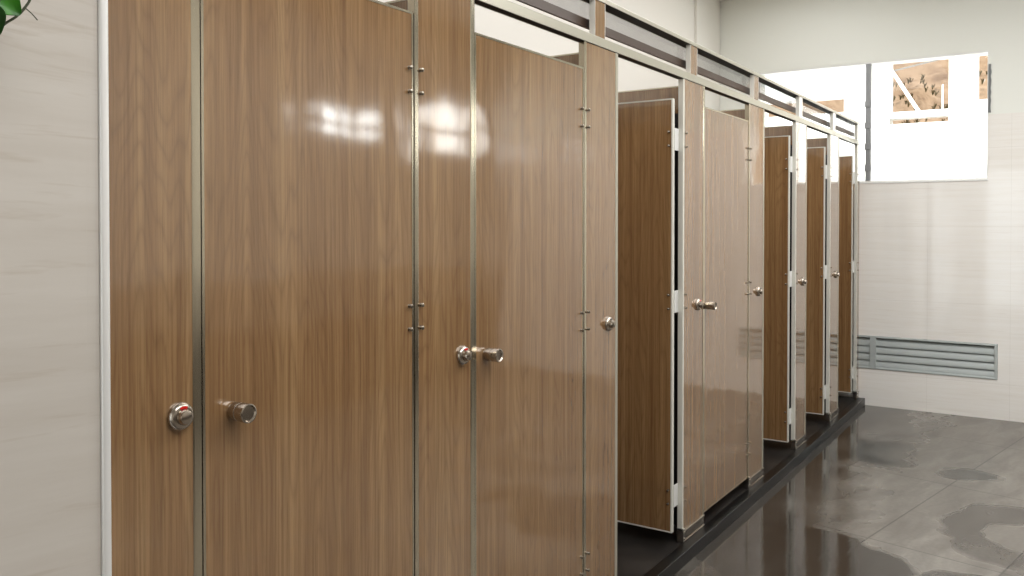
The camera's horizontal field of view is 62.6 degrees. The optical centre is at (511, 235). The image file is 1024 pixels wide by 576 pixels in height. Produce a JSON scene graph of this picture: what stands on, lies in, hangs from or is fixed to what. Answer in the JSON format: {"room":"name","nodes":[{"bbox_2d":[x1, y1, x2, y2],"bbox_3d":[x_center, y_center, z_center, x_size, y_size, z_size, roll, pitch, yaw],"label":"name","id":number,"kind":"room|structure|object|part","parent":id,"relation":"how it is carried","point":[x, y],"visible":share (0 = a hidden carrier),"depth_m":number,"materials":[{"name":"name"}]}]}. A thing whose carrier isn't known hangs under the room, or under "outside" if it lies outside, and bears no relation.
{"room":"public restroom","nodes":[
{"label":"public restroom","id":0,"kind":"room"},
{"bbox_2d":[0,0,100,575],"bbox_3d":[-1.985,-0.208,0.603,1.180,3.500,2.822,1,1,33],"label":"wall","id":1,"kind":"structure","parent":0,"point":[50,459],"depth_m":1.39,"materials":[{"name":"beige tile"}]},
{"bbox_2d":[0,0,37,34],"bbox_3d":[-0.834,-0.318,1.043,0.253,0.542,0.506,1,1,33],"label":"pothos","id":2,"kind":"object","parent":1,"relation":"attached to","point":[7,7],"visible":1,"depth_m":1.22,"materials":[{"name":"green plant"}]},
{"bbox_2d":[97,0,111,575],"bbox_3d":[-0.715,-0.270,1.464,0.028,3.398,0.016,1,1,33],"label":"strip","id":3,"kind":"object","parent":1,"relation":"attached to","point":[102,5],"visible":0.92,"depth_m":1.46,"materials":[{"name":"silver metal"}]},
{"bbox_2d":[377,0,694,91],"bbox_3d":[-0.236,-0.261,4.457,0.150,3.500,7.184,1,1,33],"label":"wall","id":4,"kind":"structure","parent":0,"point":[677,16],"depth_m":5.85,"materials":[{"name":"white paint"}]},
{"bbox_2d":[694,0,719,110],"bbox_3d":[1.663,-0.377,7.174,0.020,3.338,0.552,1,1,33],"label":"pier","id":5,"kind":"object","parent":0,"point":[707,12],"visible":0.18,"depth_m":7.16,"materials":[{"name":"white paint"}]},
{"bbox_2d":[617,395,855,575],"bbox_3d":[0.551,1.423,4.464,1.180,0.173,6.344,1,1,33],"label":"floor","id":6,"kind":"structure","parent":0,"point":[639,549],"depth_m":3.80,"materials":[{"name":"tile"}]},
{"bbox_2d":[384,0,407,9],"bbox_3d":[-0.686,0.350,2.610,1.152,2.020,0.028,1,1,33],"label":"divider","id":7,"kind":"object","parent":6,"relation":"on","point":[403,4],"visible":0.02,"depth_m":2.34,"materials":[{"name":"brown wood"}]},
{"bbox_2d":[550,52,578,65],"bbox_3d":[-0.186,0.340,3.367,1.152,2.020,0.028,1,1,33],"label":"divider","id":8,"kind":"object","parent":6,"relation":"on","point":[573,58],"visible":0.02,"depth_m":3.08,"materials":[{"name":"brown wood"}]},
{"bbox_2d":[618,86,677,524],"bbox_3d":[0.308,0.330,4.114,1.152,2.020,0.028,1,1,33],"label":"divider","id":9,"kind":"object","parent":6,"relation":"on","point":[663,92],"visible":0.04,"depth_m":3.81,"materials":[{"name":"brown wood"}]},
{"bbox_3d":[0.307,0.307,4.114,1.150,1.963,0.020,1,1,33],"label":"panel","id":10,"kind":"part","parent":9,"relation":"part of","materials":[{"name":"brown wood"}]},
{"bbox_2d":[720,109,744,118],"bbox_3d":[0.808,0.319,4.871,1.152,2.020,0.028,1,1,33],"label":"divider","id":11,"kind":"object","parent":6,"relation":"on","point":[740,113],"visible":0.02,"depth_m":4.57,"materials":[{"name":"brown wood"}]},
{"bbox_2d":[643,398,864,575],"bbox_3d":[1.065,1.416,4.124,0.051,0.155,6.343,1,1,33],"label":"kerb","id":12,"kind":"object","parent":6,"relation":"attached to","point":[679,557],"visible":0.51,"depth_m":4.28,"materials":[{"name":"black stone"}]},
{"bbox_2d":[108,0,202,575],"bbox_3d":[-0.652,0.359,1.554,0.048,2.027,0.188,1,1,33],"label":"pilaster","id":13,"kind":"object","parent":12,"relation":"on","point":[154,45],"visible":1,"depth_m":1.55,"materials":[{"name":"brown wood"}]},
{"bbox_2d":[408,0,474,575],"bbox_3d":[-0.177,0.350,2.275,0.050,2.027,0.262,1,1,33],"label":"pilaster","id":14,"kind":"object","parent":12,"relation":"on","point":[443,30],"visible":0.99,"depth_m":2.27,"materials":[{"name":"brown wood"}]},
{"bbox_2d":[200,0,413,575],"bbox_3d":[-0.419,0.372,1.897,0.078,1.880,0.636,1,1,33],"label":"door","id":15,"kind":"structure","parent":14,"relation":"attached to","point":[306,106],"depth_m":1.86,"materials":[{"name":"brown wood"}]},
{"bbox_3d":[-0.541,0.353,1.685,0.048,0.040,0.040,1,1,33],"label":"knob","id":16,"kind":"part","parent":15,"relation":"part of","materials":[{"name":"silver metal"}]},
{"bbox_2d":[579,41,617,575],"bbox_3d":[0.322,0.339,3.031,0.050,2.027,0.261,1,1,33],"label":"pilaster","id":17,"kind":"object","parent":12,"relation":"on","point":[600,210],"visible":0.99,"depth_m":3.02,"materials":[{"name":"brown wood"}]},
{"bbox_2d":[475,32,583,575],"bbox_3d":[0.079,0.362,2.651,0.078,1.880,0.643,1,1,33],"label":"door","id":18,"kind":"structure","parent":17,"relation":"attached to","point":[529,104],"depth_m":2.62,"materials":[{"name":"brown wood"}]},
{"bbox_3d":[-0.054,0.343,2.422,0.048,0.040,0.040,1,1,33],"label":"knob","id":19,"kind":"part","parent":18,"relation":"part of","materials":[{"name":"silver metal"}]},
{"bbox_2d":[677,79,704,542],"bbox_3d":[0.816,0.329,3.778,0.050,2.027,0.260,1,1,33],"label":"pilaster","id":20,"kind":"object","parent":12,"relation":"on","point":[691,96],"visible":1,"depth_m":3.75,"materials":[{"name":"brown wood"}]},
{"bbox_2d":[617,98,678,532],"bbox_3d":[0.434,0.346,3.807,0.636,1.880,0.074,0,1,30],"label":"door","id":21,"kind":"structure","parent":20,"relation":"attached to","point":[648,137],"depth_m":3.70,"materials":[{"name":"brown wood"}]},
{"bbox_2d":[475,0,859,144],"bbox_3d":[1.023,-0.780,4.120,0.054,0.178,6.342,1,1,33],"label":"frame","id":22,"kind":"object","parent":20,"relation":"on","point":[595,24],"visible":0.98,"depth_m":3.52,"materials":[{"name":"silver metal"}]},
{"bbox_3d":[0.306,-0.773,3.011,0.020,0.127,0.076,1,1,33],"label":"post","id":23,"kind":"part","parent":22,"relation":"part of","materials":[{"name":"brown wood"}]},
{"bbox_3d":[0.803,-0.783,3.764,0.020,0.127,0.075,1,1,33],"label":"post","id":24,"kind":"part","parent":22,"relation":"part of","materials":[{"name":"brown wood"}]},
{"bbox_3d":[1.023,-0.860,4.119,0.054,0.016,6.342,1,1,33],"label":"rail","id":25,"kind":"part","parent":22,"relation":"part of","materials":[{"name":"silver metal"}]},
{"bbox_3d":[1.299,-0.793,4.514,0.020,0.127,0.073,1,1,33],"label":"post","id":26,"kind":"part","parent":22,"relation":"part of","materials":[{"name":"brown wood"}]},
{"bbox_3d":[1.798,-0.804,5.270,0.020,0.127,0.074,1,1,33],"label":"post","id":27,"kind":"part","parent":22,"relation":"part of","materials":[{"name":"brown wood"}]},
{"bbox_3d":[2.295,-0.814,6.022,0.020,0.127,0.074,1,1,33],"label":"post","id":28,"kind":"part","parent":22,"relation":"part of","materials":[{"name":"brown wood"}]},
{"bbox_3d":[0.807,0.303,3.784,0.020,1.976,0.257,1,1,33],"label":"panel","id":29,"kind":"part","parent":20,"relation":"part of","materials":[{"name":"brown wood"}]},
{"bbox_2d":[743,103,764,488],"bbox_3d":[1.316,0.319,4.535,0.050,2.027,0.268,1,1,33],"label":"pilaster","id":30,"kind":"object","parent":12,"relation":"on","point":[755,115],"visible":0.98,"depth_m":4.53,"materials":[{"name":"brown wood"}]},
{"bbox_2d":[704,107,749,511],"bbox_3d":[1.071,0.341,4.153,0.078,1.880,0.642,1,1,33],"label":"door","id":31,"kind":"structure","parent":30,"relation":"attached to","point":[727,147],"depth_m":4.13,"materials":[{"name":"brown wood"}]},
{"bbox_3d":[0.919,0.323,3.896,0.048,0.040,0.040,1,1,33],"label":"knob","id":32,"kind":"part","parent":31,"relation":"part of","materials":[{"name":"silver metal"}]},
{"bbox_3d":[1.307,0.293,4.541,0.020,1.976,0.265,1,1,33],"label":"panel","id":33,"kind":"part","parent":30,"relation":"part of","materials":[{"name":"brown wood"}]},
{"bbox_2d":[791,121,806,449],"bbox_3d":[1.817,0.308,5.293,0.050,2.027,0.261,1,1,33],"label":"pilaster","id":34,"kind":"object","parent":12,"relation":"on","point":[799,130],"visible":1,"depth_m":5.25,"materials":[{"name":"brown wood"}]},
{"bbox_2d":[763,135,791,442],"bbox_3d":[1.431,0.325,5.324,0.644,1.880,0.074,0,1,30],"label":"door","id":35,"kind":"structure","parent":34,"relation":"attached to","point":[777,158],"depth_m":5.19,"materials":[{"name":"brown wood"}]},
{"bbox_3d":[1.807,0.283,5.298,0.020,1.976,0.258,1,1,33],"label":"panel","id":36,"kind":"part","parent":34,"relation":"part of","materials":[{"name":"brown wood"}]},
{"bbox_2d":[825,134,839,421],"bbox_3d":[2.315,0.298,6.048,0.050,2.027,0.277,1,1,33],"label":"pilaster","id":37,"kind":"object","parent":12,"relation":"on","point":[832,254],"visible":1,"depth_m":6.01,"materials":[{"name":"brown wood"}]},
{"bbox_2d":[806,147,826,414],"bbox_3d":[1.929,0.315,6.070,0.637,1.880,0.074,0,1,30],"label":"door","id":38,"kind":"structure","parent":37,"relation":"attached to","point":[816,269],"depth_m":5.93,"materials":[{"name":"brown wood"}]},
{"bbox_3d":[2.306,0.272,6.054,0.020,1.976,0.274,1,1,33],"label":"panel","id":39,"kind":"part","parent":37,"relation":"part of","materials":[{"name":"brown wood"}]},
{"bbox_2d":[853,144,859,398],"bbox_3d":[2.761,0.289,6.733,0.039,2.027,0.088,1,1,33],"label":"pilaster","id":40,"kind":"object","parent":12,"relation":"on","point":[856,147],"visible":1,"depth_m":6.71,"materials":[{"name":"brown wood"}]},
{"bbox_2d":[838,156,854,392],"bbox_3d":[2.432,0.305,6.831,0.636,1.880,0.074,0,1,30],"label":"door","id":41,"kind":"structure","parent":40,"relation":"attached to","point":[846,174],"depth_m":6.68,"materials":[{"name":"brown wood"}]},
{"bbox_3d":[2.757,0.263,6.736,0.020,1.976,0.086,1,1,33],"label":"panel","id":42,"kind":"part","parent":40,"relation":"part of","materials":[{"name":"brown wood"}]},
{"bbox_2d":[764,125,791,439],"bbox_3d":[1.308,0.309,5.628,1.152,2.020,0.028,1,1,33],"label":"divider","id":43,"kind":"object","parent":6,"relation":"on","point":[773,130],"visible":0.02,"depth_m":5.32,"materials":[{"name":"brown wood"}]},
{"bbox_3d":[1.307,0.287,5.629,1.150,1.963,0.020,1,1,33],"label":"panel","id":44,"kind":"part","parent":43,"relation":"part of","materials":[{"name":"brown wood"}]},
{"bbox_2d":[807,138,826,412],"bbox_3d":[1.807,0.299,6.384,1.152,2.020,0.028,1,1,33],"label":"divider","id":45,"kind":"object","parent":6,"relation":"on","point":[811,142],"visible":0.02,"depth_m":6.07,"materials":[{"name":"brown wood"}]},
{"bbox_3d":[1.806,0.276,6.384,1.150,1.963,0.020,1,1,33],"label":"panel","id":46,"kind":"part","parent":45,"relation":"part of","materials":[{"name":"brown wood"}]},
{"bbox_2d":[674,405,1023,575],"bbox_3d":[1.784,1.484,1.948,3.548,0.120,9.184,1,1,33],"label":"floor","id":47,"kind":"structure","parent":0,"point":[891,491],"depth_m":4.28,"materials":[{"name":"grey tile"}]},
{"bbox_2d":[720,0,1023,422],"bbox_3d":[3.793,-0.285,6.221,4.930,3.500,0.200,1,1,33],"label":"wall","id":48,"kind":"structure","parent":0,"point":[944,261],"depth_m":6.48,"materials":[{"name":"beige tile"}]},
{"bbox_2d":[852,334,997,379],"bbox_3d":[3.037,0.931,6.678,1.418,0.261,0.118,1,1,33],"label":"air vent","id":49,"kind":"object","parent":48,"relation":"in","point":[939,357],"visible":0.59,"depth_m":6.50,"materials":[{"name":"grey metal"}]},
{"label":"outside","id":50,"kind":"structure","parent":0,"visible":0},
{"bbox_3d":[4.904,2.914,10.005,36.000,0.200,7.166,1,1,33],"label":"ground","id":51,"kind":"structure","parent":50,"visible":0},
{"bbox_2d":[758,50,991,183],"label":"window","id":52,"kind":"structure","parent":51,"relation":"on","point":[956,147],"depth_m":10.10,"materials":[{"name":"white"}]},
{"bbox_3d":[5.088,-1.636,9.945,0.017,0.300,0.017,0,1,-23],"label":"rail post","id":53,"kind":"part","parent":52,"relation":"part of","materials":[{"name":"white"}]},
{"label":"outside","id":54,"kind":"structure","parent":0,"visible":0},
{"bbox_2d":[769,55,987,123],"bbox_3d":[10.957,-4.894,19.063,32.000,16.572,16.000,1,1,33],"label":"hillside","id":55,"kind":"structure","parent":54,"point":[936,72],"depth_m":18.54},
{"bbox_2d":[893,70,987,123],"bbox_3d":[8.627,-1.558,16.213,4.633,3.920,4.142,1,1,33],"label":"scrub","id":56,"kind":"object","parent":55,"relation":"on","point":[922,77],"visible":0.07,"depth_m":17.88,"materials":[{"name":"brown plant"}]}
]}

